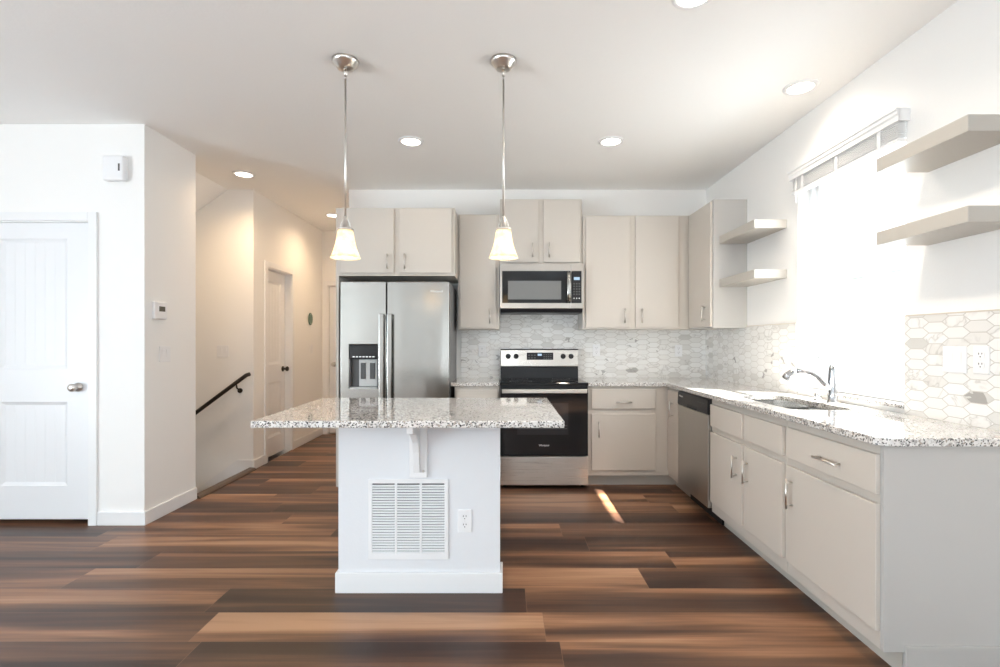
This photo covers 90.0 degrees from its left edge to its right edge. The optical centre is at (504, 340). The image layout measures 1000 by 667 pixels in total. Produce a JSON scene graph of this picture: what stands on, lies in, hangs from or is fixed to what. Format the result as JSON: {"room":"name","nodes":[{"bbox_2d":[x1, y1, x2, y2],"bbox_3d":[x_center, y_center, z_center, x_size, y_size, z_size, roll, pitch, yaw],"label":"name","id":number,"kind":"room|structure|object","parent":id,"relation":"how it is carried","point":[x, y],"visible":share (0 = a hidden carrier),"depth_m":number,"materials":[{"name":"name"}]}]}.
{"room":"kitchen","nodes":[
{"label":"kitchen","id":0,"kind":"room"},
{"bbox_2d":[0,124,156,511],"bbox_3d":[-4.000,-0.054,3.527,3.000,2.900,0.120,0,0,0],"label":"wall","id":1,"kind":"structure","parent":0,"point":[44,167],"depth_m":3.47,"materials":[{"name":"white paint"}]},
{"bbox_2d":[0,212,97,525],"bbox_3d":[-3.272,0.193,3.498,0.901,2.167,0.178,0,0,0],"label":"door","id":2,"kind":"structure","parent":1,"relation":"in","point":[49,376],"depth_m":3.48,"materials":[{"name":"white paint"}]},
{"bbox_2d":[103,156,127,181],"bbox_3d":[-2.683,-1.186,3.441,0.146,0.170,0.051,0,0,0],"label":"door chime","id":3,"kind":"object","parent":1,"relation":"attached to","point":[115,168],"visible":1,"depth_m":3.42,"materials":[{"name":"white plastic"}]},
{"bbox_2d":[5,149,195,491],"bbox_3d":[-4.000,0.986,3.980,3.000,4.980,0.120,0,0,0],"label":"wall","id":4,"kind":"structure","parent":0,"point":[190,157],"depth_m":3.97,"materials":[{"name":"white paint"}]},
{"bbox_2d":[196,172,227,211],"bbox_3d":[-3.750,-0.817,4.505,2.100,1.495,0.930,0,0,0],"label":"ceiling","id":5,"kind":"structure","parent":0,"point":[207,190],"depth_m":4.81,"materials":[{"name":"white paint"}]},
{"bbox_2d":[157,132,321,504],"bbox_3d":[-2.850,-0.034,5.213,0.700,2.940,3.253,0,0,0],"label":"wall","id":6,"kind":"structure","parent":0,"point":[270,232],"depth_m":4.97,"materials":[{"name":"white paint"}]},
{"bbox_2d":[97,487,196,525],"bbox_3d":[-2.652,1.228,3.747,0.332,0.095,0.587,0,0,0],"label":"baseboard","id":7,"kind":"structure","parent":6,"relation":"attached to","point":[103,518],"depth_m":3.46,"materials":[{"name":"white paint"}]},
{"bbox_2d":[152,301,166,319],"bbox_3d":[-2.487,-0.219,3.603,0.025,0.124,0.136,0,0,0],"label":"thermostat","id":8,"kind":"object","parent":6,"relation":"attached to","point":[159,309],"visible":1,"depth_m":3.58,"materials":[{"name":"white plastic"}]},
{"bbox_2d":[159,346,170,361],"bbox_3d":[-2.495,0.096,3.672,0.010,0.116,0.118,0,0,0],"label":"light switch","id":9,"kind":"object","parent":6,"relation":"attached to","point":[164,351],"visible":1,"depth_m":3.66,"materials":[{"name":"white plastic"}]},
{"bbox_2d":[264,260,294,463],"bbox_3d":[-2.552,0.220,5.545,0.136,2.112,0.724,0,0,0],"label":"door","id":10,"kind":"structure","parent":6,"relation":"in","point":[279,287],"depth_m":5.70,"materials":[{"name":"white paint"}]},
{"bbox_2d":[253,428,322,467],"bbox_3d":[-2.493,1.228,5.898,0.014,0.095,1.884,0,0,0],"label":"baseboard","id":11,"kind":"structure","parent":6,"relation":"attached to","point":[260,461],"depth_m":6.11,"materials":[{"name":"white paint"}]},
{"bbox_2d":[308,313,312,324],"bbox_3d":[-2.492,-0.282,6.410,0.014,0.156,0.133,0,0,0],"label":"oval sign","id":12,"kind":"object","parent":6,"relation":"attached to","point":[310,317],"visible":1,"depth_m":6.39,"materials":[{"name":"green ceramic"}]},
{"bbox_2d":[322,231,335,433],"bbox_3d":[-2.030,-0.054,6.900,1.180,2.900,0.120,0,0,0],"label":"wall","id":13,"kind":"structure","parent":0,"point":[328,237],"depth_m":6.84,"materials":[{"name":"white paint"}]},
{"bbox_2d":[323,281,335,433],"bbox_3d":[-2.040,0.230,6.890,0.884,2.092,0.140,0,0,0],"label":"door","id":14,"kind":"structure","parent":13,"relation":"in","point":[329,287],"depth_m":6.88,"materials":[{"name":"white paint"}]},
{"bbox_2d":[0,434,890,666],"bbox_3d":[-1.750,1.336,1.620,7.500,0.120,10.440,0,0,0],"label":"floor","id":15,"kind":"structure","parent":0,"point":[242,573],"depth_m":2.50,"materials":[{"name":"brown wood"}]},
{"bbox_2d":[197,467,255,498],"bbox_3d":[-3.172,1.817,4.498,1.415,1.129,0.913,0,0,0],"label":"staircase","id":16,"kind":"structure","parent":15,"relation":"attached to","point":[235,477],"depth_m":4.43,"materials":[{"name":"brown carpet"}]},
{"bbox_2d":[336,276,349,486],"bbox_3d":[-1.465,0.353,4.670,0.026,1.845,0.600,0,0,0],"label":"panel","id":17,"kind":"object","parent":15,"relation":"on","point":[339,279],"visible":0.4,"depth_m":4.37,"materials":[{"name":"beige paint"}]},
{"bbox_2d":[340,281,455,397],"bbox_3d":[-0.943,0.384,4.572,0.930,1.785,0.715,0,0,0],"label":"refrigerator","id":18,"kind":"object","parent":15,"relation":"on","point":[398,338],"visible":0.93,"depth_m":4.27,"materials":[{"name":"grey metal"}]},
{"bbox_2d":[335,428,502,592],"bbox_3d":[-0.436,0.835,2.856,0.848,0.882,0.659,0,0,0],"label":"kitchen island","id":19,"kind":"object","parent":15,"relation":"on","point":[469,458],"visible":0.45,"depth_m":2.54,"materials":[{"name":"white paint"}]},
{"bbox_2d":[251,398,564,427],"bbox_3d":[-0.448,0.378,2.726,1.435,0.032,0.928,0,0,0],"label":"island countertop","id":20,"kind":"structure","parent":19,"relation":"on","point":[323,412],"depth_m":2.46,"materials":[{"name":"stone"}]},
{"bbox_2d":[368,479,447,558],"bbox_3d":[-0.490,0.903,2.535,0.406,0.406,0.010,0,0,0],"label":"return air grille","id":21,"kind":"object","parent":19,"relation":"attached to","point":[408,518],"visible":1,"depth_m":2.53,"materials":[{"name":"white plastic"}]},
{"bbox_2d":[406,428,426,477],"bbox_3d":[-0.438,0.543,2.432,0.090,0.296,0.214,0,0,0],"label":"bracket","id":22,"kind":"object","parent":19,"relation":"attached to","point":[417,436],"visible":0.73,"depth_m":2.52,"materials":[{"name":"white paint"}]},
{"bbox_2d":[458,510,471,531],"bbox_3d":[-0.204,0.913,2.535,0.072,0.116,0.008,0,0,0],"label":"wall outlet","id":23,"kind":"object","parent":19,"relation":"attached to","point":[464,516],"visible":1,"depth_m":2.53,"materials":[{"name":"white plastic"}]},
{"bbox_2d":[461,514,467,519],"bbox_3d":[-0.204,0.892,2.534,0.034,0.029,0.003,0,0,0],"label":"receptacle","id":24,"kind":"object","parent":23,"relation":"attached to","point":[463,516],"depth_m":2.53,"materials":[{"name":"white plastic"}]},
{"bbox_2d":[461,522,467,527],"bbox_3d":[-0.204,0.934,2.534,0.034,0.029,0.003,0,0,0],"label":"receptacle","id":25,"kind":"object","parent":23,"relation":"attached to","point":[463,524],"depth_m":2.53,"materials":[{"name":"white plastic"}]},
{"bbox_2d":[455,386,499,397],"bbox_3d":[-0.245,0.835,4.636,0.390,0.882,0.642,0,0,0],"label":"base cabinet","id":26,"kind":"object","parent":15,"relation":"on","point":[460,391],"visible":0.14,"depth_m":4.35,"materials":[{"name":"beige paint"}]},
{"bbox_2d":[451,377,499,385],"bbox_3d":[-0.260,0.378,4.652,0.425,0.032,0.635,0,0,0],"label":"countertop","id":27,"kind":"structure","parent":26,"relation":"on","point":[459,381],"depth_m":4.36,"materials":[{"name":"grey stone"}]},
{"bbox_2d":[500,349,588,486],"bbox_3d":[0.337,0.677,4.596,0.762,1.198,0.688,0,0,0],"label":"range","id":28,"kind":"object","parent":15,"relation":"on","point":[528,456],"visible":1,"depth_m":4.30,"materials":[{"name":"grey metal"}]},
{"bbox_2d":[500,378,588,384],"bbox_3d":[0.337,0.369,4.580,0.762,0.024,0.580,0,0,0],"label":"cooktop","id":29,"kind":"object","parent":28,"relation":"in","point":[503,381],"depth_m":4.42,"materials":[{"name":"black glass"}]},
{"bbox_2d":[588,386,674,484],"bbox_3d":[1.119,0.835,4.636,0.793,0.882,0.642,0,0,0],"label":"base cabinet","id":30,"kind":"object","parent":15,"relation":"on","point":[628,425],"visible":0.84,"depth_m":4.35,"materials":[{"name":"beige paint"}]},
{"bbox_2d":[668,387,690,496],"bbox_3d":[1.687,0.835,4.256,0.624,0.882,0.375,0,0,0],"label":"base cabinet","id":31,"kind":"object","parent":15,"relation":"on","point":[672,393],"visible":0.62,"depth_m":4.20,"materials":[{"name":"beige paint"}]},
{"bbox_2d":[678,391,723,524],"bbox_3d":[1.698,0.839,3.760,0.600,0.875,0.598,0,0,0],"label":"dishwasher","id":32,"kind":"object","parent":15,"relation":"on","point":[694,428],"visible":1,"depth_m":3.70,"materials":[{"name":"grey metal"}]},
{"bbox_2d":[710,399,816,592],"bbox_3d":[1.687,0.835,2.993,0.624,0.882,0.925,0,0,0],"label":"base cabinet","id":33,"kind":"object","parent":15,"relation":"on","point":[749,460],"visible":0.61,"depth_m":2.87,"materials":[{"name":"beige paint"}]},
{"bbox_2d":[785,421,999,666],"bbox_3d":[1.687,0.835,2.204,0.624,0.882,0.649,0,0,0],"label":"base cabinet","id":34,"kind":"object","parent":15,"relation":"on","point":[900,546],"visible":0.88,"depth_m":1.89,"materials":[{"name":"beige paint"}]},
{"bbox_2d":[580,378,999,446],"bbox_3d":[1.361,0.378,3.415,1.278,0.032,3.110,0,0,0],"label":"countertop","id":35,"kind":"structure","parent":34,"relation":"on","point":[870,425],"depth_m":2.40,"materials":[{"name":"grey stone"}]},
{"bbox_2d":[754,400,825,409],"bbox_3d":[1.680,0.485,2.995,0.350,0.181,0.750,0,0,0],"label":"sink","id":36,"kind":"object","parent":35,"relation":"in","point":[785,404],"visible":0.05,"depth_m":3.25,"materials":[{"name":"silver metal"}]},
{"bbox_2d":[782,355,838,403],"bbox_3d":[1.770,0.223,2.900,0.320,0.278,0.060,0,0,0],"label":"kitchen faucet","id":37,"kind":"object","parent":35,"relation":"on","point":[831,386],"visible":1,"depth_m":2.88,"materials":[{"name":"silver metal"}]},
{"bbox_2d":[814,393,821,400],"bbox_3d":[1.915,0.339,3.060,0.040,0.046,0.040,0,0,0],"label":"air gap cap","id":38,"kind":"object","parent":35,"relation":"on","point":[817,396],"visible":1,"depth_m":3.04,"materials":[{"name":"silver metal"}]},
{"bbox_2d":[196,190,705,488],"bbox_3d":[-1.750,0.986,5.024,7.500,4.980,0.132,0,0,0],"label":"wall","id":39,"kind":"structure","parent":0,"point":[218,223],"depth_m":4.97,"materials":[{"name":"white paint"}]},
{"bbox_2d":[217,345,228,356],"bbox_3d":[-2.803,0.101,4.965,0.118,0.116,0.010,0,0,0],"label":"light switch","id":40,"kind":"object","parent":39,"relation":"attached to","point":[222,350],"visible":1,"depth_m":4.96,"materials":[{"name":"white plastic"}]},
{"bbox_2d":[196,372,250,414],"bbox_3d":[-3.203,0.837,4.923,1.417,1.061,0.094,0,0,0],"label":"handrail","id":41,"kind":"object","parent":39,"relation":"attached to","point":[240,390],"visible":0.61,"depth_m":4.88,"materials":[{"name":"brown metal"}]},
{"bbox_2d":[197,460,252,492],"bbox_3d":[-3.450,1.957,4.963,1.900,1.551,0.014,0,0,0],"label":"trim","id":42,"kind":"structure","parent":39,"relation":"attached to","point":[237,466],"depth_m":4.96,"materials":[{"name":"white paint"}]},
{"bbox_2d":[336,208,457,283],"bbox_3d":[-0.959,-0.867,4.642,1.038,0.595,0.654,0,0,0],"label":"upper cabinet","id":43,"kind":"object","parent":39,"relation":"attached to","point":[393,244],"visible":0.91,"depth_m":4.35,"materials":[{"name":"beige paint"}]},
{"bbox_2d":[458,215,499,329],"bbox_3d":[-0.244,-0.643,4.781,0.385,1.071,0.353,0,0,0],"label":"upper cabinet","id":44,"kind":"object","parent":39,"relation":"attached to","point":[478,275],"visible":0.94,"depth_m":4.64,"materials":[{"name":"beige paint"}]},
{"bbox_2d":[478,345,485,356],"bbox_3d":[-0.228,0.098,4.954,0.072,0.116,0.008,0,0,0],"label":"wall outlet","id":45,"kind":"object","parent":39,"relation":"attached to","point":[481,348],"visible":1,"depth_m":4.95,"materials":[{"name":"white plastic"}]},
{"bbox_2d":[500,199,581,263],"bbox_3d":[0.334,-1.014,4.776,0.760,0.610,0.363,0,0,0],"label":"upper cabinet","id":46,"kind":"object","parent":39,"relation":"attached to","point":[543,231],"visible":0.81,"depth_m":4.63,"materials":[{"name":"beige paint"}]},
{"bbox_2d":[500,264,582,314],"bbox_3d":[0.334,-0.483,4.736,0.760,0.446,0.469,0,0,0],"label":"microwave","id":47,"kind":"object","parent":46,"relation":"attached to","point":[525,289],"visible":1,"depth_m":4.56,"materials":[{"name":"grey metal"}]},
{"bbox_2d":[593,345,599,355],"bbox_3d":[0.905,0.093,4.954,0.072,0.116,0.008,0,0,0],"label":"wall outlet","id":48,"kind":"object","parent":39,"relation":"attached to","point":[596,348],"visible":1,"depth_m":4.95,"materials":[{"name":"white plastic"}]},
{"bbox_2d":[578,216,716,329],"bbox_3d":[1.360,-0.638,4.781,1.276,1.061,0.353,0,0,0],"label":"upper cabinet","id":49,"kind":"object","parent":39,"relation":"attached to","point":[636,268],"visible":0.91,"depth_m":4.64,"materials":[{"name":"beige paint"}]},
{"bbox_2d":[675,345,681,356],"bbox_3d":[1.720,0.096,4.954,0.072,0.116,0.008,0,0,0],"label":"wall outlet","id":50,"kind":"object","parent":39,"relation":"attached to","point":[678,348],"visible":1,"depth_m":4.95,"materials":[{"name":"white plastic"}]},
{"bbox_2d":[0,0,957,230],"bbox_3d":[-1.740,-1.554,1.620,7.760,0.100,10.680,0,0,0],"label":"ceiling","id":51,"kind":"structure","parent":0,"point":[253,86],"depth_m":2.85,"materials":[{"name":"white paint"}]},
{"bbox_2d":[232,170,255,177],"bbox_3d":[-2.350,-1.499,4.500,0.190,0.010,0.190,0,0,0],"label":"recessed light","id":52,"kind":"object","parent":51,"relation":"in","point":[245,174],"visible":1,"depth_m":4.49,"materials":[{"name":"white plastic"}]},
{"bbox_2d":[325,213,335,216],"bbox_3d":[-2.050,-1.499,5.970,0.190,0.010,0.190,0,0,0],"label":"recessed light","id":53,"kind":"object","parent":51,"relation":"in","point":[326,214],"visible":0.63,"depth_m":5.92,"materials":[{"name":"white plastic"}]},
{"bbox_2d":[330,53,360,260],"bbox_3d":[-0.855,-0.974,2.680,0.158,1.060,0.158,0,0,0],"label":"pendant light","id":54,"kind":"object","parent":51,"relation":"hanging from","point":[345,248],"visible":1,"depth_m":2.66,"materials":[{"name":"white glass"}]},
{"bbox_2d":[337,216,353,230],"bbox_3d":[-0.855,-0.630,2.680,0.084,0.077,0.084,0,0,0],"label":"socket","id":55,"kind":"object","parent":54,"relation":"attached to","point":[345,220],"depth_m":2.67,"materials":[{"name":"silver metal"}]},
{"bbox_2d":[398,136,423,146],"bbox_3d":[-0.706,-1.499,3.760,0.190,0.010,0.190,0,0,0],"label":"recessed light","id":56,"kind":"object","parent":51,"relation":"in","point":[412,141],"visible":1,"depth_m":3.75,"materials":[{"name":"white plastic"}]},
{"bbox_2d":[489,53,517,260],"bbox_3d":[-0.008,-0.974,2.680,0.158,1.060,0.158,0,0,0],"label":"pendant light","id":57,"kind":"object","parent":51,"relation":"hanging from","point":[503,249],"visible":1,"depth_m":2.66,"materials":[{"name":"white glass"}]},
{"bbox_2d":[496,216,510,229],"bbox_3d":[-0.008,-0.630,2.680,0.084,0.077,0.084,0,0,0],"label":"socket","id":58,"kind":"object","parent":57,"relation":"attached to","point":[503,220],"depth_m":2.67,"materials":[{"name":"silver metal"}]},
{"bbox_2d":[598,136,623,146],"bbox_3d":[0.797,-1.499,3.760,0.190,0.010,0.190,0,0,0],"label":"recessed light","id":59,"kind":"object","parent":51,"relation":"in","point":[608,141],"visible":1,"depth_m":3.75,"materials":[{"name":"white plastic"}]},
{"bbox_2d":[671,0,710,9],"bbox_3d":[0.820,-1.499,2.170,0.190,0.010,0.190,0,0,0],"label":"recessed light","id":60,"kind":"object","parent":51,"relation":"in","point":[680,4],"visible":1,"depth_m":2.22,"materials":[{"name":"white plastic"}]},
{"bbox_2d":[782,79,818,95],"bbox_3d":[1.750,-1.499,2.960,0.190,0.010,0.190,0,0,0],"label":"recessed light","id":61,"kind":"object","parent":51,"relation":"in","point":[803,86],"visible":1,"depth_m":2.95,"materials":[{"name":"white plastic"}]},
{"bbox_2d":[705,0,999,412],"bbox_3d":[2.064,-0.054,0.685,0.152,2.900,8.810,0,0,0],"label":"wall","id":62,"kind":"structure","parent":0,"point":[947,71],"depth_m":2.51,"materials":[{"name":"white paint"}]},
{"bbox_2d":[689,199,746,328],"bbox_3d":[1.832,-0.638,4.382,0.334,1.061,0.512,0,0,0],"label":"upper cabinet","id":63,"kind":"object","parent":62,"relation":"attached to","point":[711,306],"visible":1,"depth_m":4.13,"materials":[{"name":"grey wood"}]},
{"bbox_2d":[719,219,786,243],"bbox_3d":[1.884,-0.833,3.836,0.232,0.062,0.579,0,0,0],"label":"floating shelf","id":64,"kind":"object","parent":62,"relation":"attached to","point":[756,229],"visible":1,"depth_m":3.69,"materials":[{"name":"grey paint"}]},
{"bbox_2d":[719,269,786,286],"bbox_3d":[1.884,-0.477,3.836,0.232,0.063,0.579,0,0,0],"label":"floating shelf","id":65,"kind":"object","parent":62,"relation":"attached to","point":[756,276],"visible":1,"depth_m":3.66,"materials":[{"name":"grey paint"}]},
{"bbox_2d":[796,388,903,408],"bbox_3d":[2.060,0.328,2.954,0.156,0.020,0.917,0,0,0],"label":"window sill","id":66,"kind":"structure","parent":62,"relation":"attached to","point":[898,404],"depth_m":2.81,"materials":[{"name":"stone"}]},
{"bbox_2d":[809,121,905,401],"bbox_3d":[2.100,-0.413,2.954,0.050,1.462,0.919,0,0,0],"label":"window","id":67,"kind":"structure","parent":62,"relation":"in","point":[815,194],"depth_m":3.35,"materials":[{"name":"white plastic"}]},
{"bbox_2d":[787,107,909,202],"bbox_3d":[1.964,-1.038,2.942,0.071,0.228,0.951,0,0,0],"label":"window blind","id":68,"kind":"object","parent":67,"relation":"attached to","point":[887,131],"visible":1,"depth_m":2.80,"materials":[{"name":"white paint"}]},
{"bbox_2d":[746,309,999,326],"bbox_3d":[1.992,-0.123,3.002,0.013,0.009,2.235,0,0,0],"label":"tile trim","id":69,"kind":"structure","parent":62,"relation":"attached to","point":[994,309],"depth_m":2.29,"materials":[{"name":"beige tile"}]},
{"bbox_2d":[876,114,999,171],"bbox_3d":[1.877,-0.828,2.129,0.246,0.064,0.470,0,0,0],"label":"floating shelf","id":70,"kind":"object","parent":62,"relation":"attached to","point":[970,134],"visible":1,"depth_m":2.07,"materials":[{"name":"grey paint"}]},
{"bbox_2d":[876,206,999,244],"bbox_3d":[1.877,-0.482,2.129,0.246,0.063,0.470,0,0,0],"label":"floating shelf","id":71,"kind":"object","parent":62,"relation":"attached to","point":[966,221],"visible":1,"depth_m":2.06,"materials":[{"name":"grey paint"}]},
{"bbox_2d":[904,311,999,430],"bbox_3d":[1.994,0.120,2.188,0.012,0.484,0.605,0,0,0],"label":"backsplash","id":72,"kind":"structure","parent":62,"relation":"attached to","point":[971,399],"depth_m":2.23,"materials":[{"name":"tile"}]},
{"bbox_2d":[943,346,966,373],"bbox_3d":[1.983,0.082,2.207,0.010,0.116,0.118,0,0,0],"label":"light switch","id":73,"kind":"object","parent":72,"relation":"attached to","point":[954,357],"visible":1,"depth_m":2.20,"materials":[{"name":"white plastic"}]},
{"bbox_2d":[973,346,989,373],"bbox_3d":[1.984,0.079,2.083,0.008,0.116,0.072,0,0,0],"label":"wall outlet","id":74,"kind":"object","parent":72,"relation":"attached to","point":[981,354],"visible":1,"depth_m":2.08,"materials":[{"name":"white plastic"}]},
{"bbox_2d":[976,351,984,357],"bbox_3d":[1.982,0.058,2.083,0.003,0.029,0.034,0,0,0],"label":"receptacle","id":75,"kind":"object","parent":74,"relation":"attached to","point":[979,354],"depth_m":2.08,"materials":[{"name":"white plastic"}]},
{"bbox_2d":[976,361,984,368],"bbox_3d":[1.982,0.100,2.083,0.003,0.029,0.034,0,0,0],"label":"receptacle","id":76,"kind":"object","parent":74,"relation":"attached to","point":[979,364],"depth_m":2.08,"materials":[{"name":"white plastic"}]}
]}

